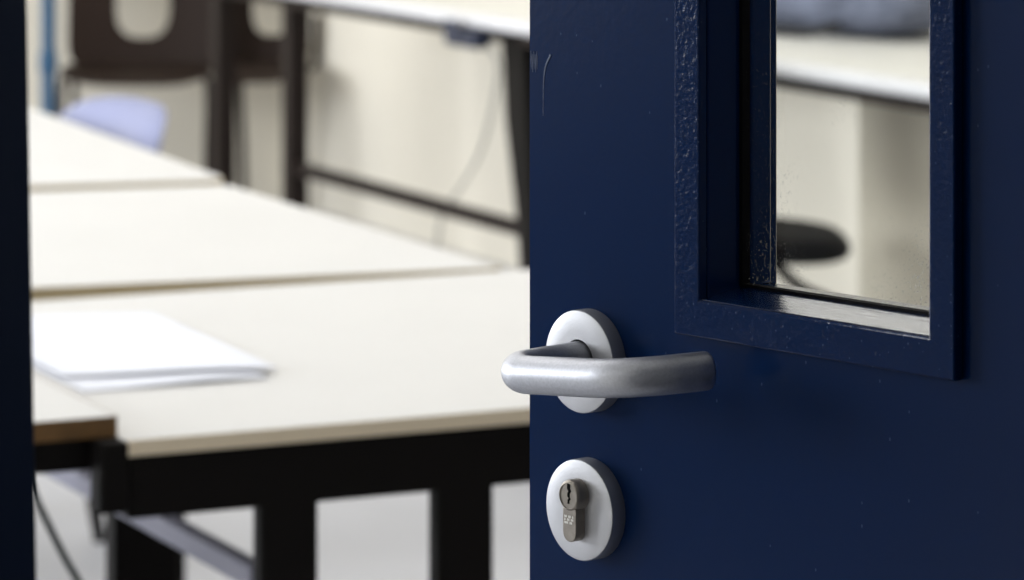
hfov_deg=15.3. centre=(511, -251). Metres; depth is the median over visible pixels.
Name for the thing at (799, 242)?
padded chair
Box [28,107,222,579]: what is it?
table
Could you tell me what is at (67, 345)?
paper sheet
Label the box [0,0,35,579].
door frame
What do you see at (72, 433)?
table
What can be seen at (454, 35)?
block
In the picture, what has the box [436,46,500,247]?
cable
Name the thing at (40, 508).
cable
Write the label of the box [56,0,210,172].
chair
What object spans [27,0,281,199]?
wall
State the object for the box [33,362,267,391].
paper sheet
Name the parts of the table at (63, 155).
leg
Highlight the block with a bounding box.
[444,18,489,48]
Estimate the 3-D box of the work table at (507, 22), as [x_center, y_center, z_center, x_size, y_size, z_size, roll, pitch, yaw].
[-0.071,0.965,9.174,0.721,0.767,2.064,0,0,-25]
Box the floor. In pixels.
[35,200,529,579]
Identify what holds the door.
attached to the door frame
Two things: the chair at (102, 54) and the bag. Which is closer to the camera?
the bag
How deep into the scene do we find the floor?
6.54 m
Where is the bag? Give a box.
[777,0,928,36]
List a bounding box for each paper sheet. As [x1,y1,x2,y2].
[32,313,276,376]
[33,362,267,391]
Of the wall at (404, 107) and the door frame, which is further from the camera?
the wall at (404, 107)
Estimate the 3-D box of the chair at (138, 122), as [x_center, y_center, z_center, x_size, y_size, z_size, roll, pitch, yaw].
[-0.835,0.969,6.276,0.495,0.762,0.550,0,0,-25]
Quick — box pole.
[39,0,57,116]
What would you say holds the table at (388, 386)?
on the floor
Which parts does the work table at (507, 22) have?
leg, leg, leg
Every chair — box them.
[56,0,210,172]
[57,96,165,542]
[236,0,320,208]
[777,217,850,289]
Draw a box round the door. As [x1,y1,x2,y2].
[501,0,1023,579]
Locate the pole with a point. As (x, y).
(48, 56)
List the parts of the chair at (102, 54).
leg, leg, seat, backrest, seat rail, leg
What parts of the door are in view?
lever handle, glazing frame, glazing frame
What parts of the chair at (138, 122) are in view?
leg, backrest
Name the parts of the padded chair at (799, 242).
leg, seat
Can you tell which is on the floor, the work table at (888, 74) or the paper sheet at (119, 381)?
the work table at (888, 74)
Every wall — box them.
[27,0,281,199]
[308,10,858,295]
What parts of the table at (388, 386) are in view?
leg, rail, leg, leg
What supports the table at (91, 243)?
on the floor
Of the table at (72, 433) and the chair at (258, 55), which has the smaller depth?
the table at (72, 433)
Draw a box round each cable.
[35,484,80,579]
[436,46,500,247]
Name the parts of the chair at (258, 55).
leg, seat, backrest, leg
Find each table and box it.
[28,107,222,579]
[30,185,498,301]
[32,269,529,579]
[33,375,127,514]
[211,0,529,269]
[777,25,928,306]

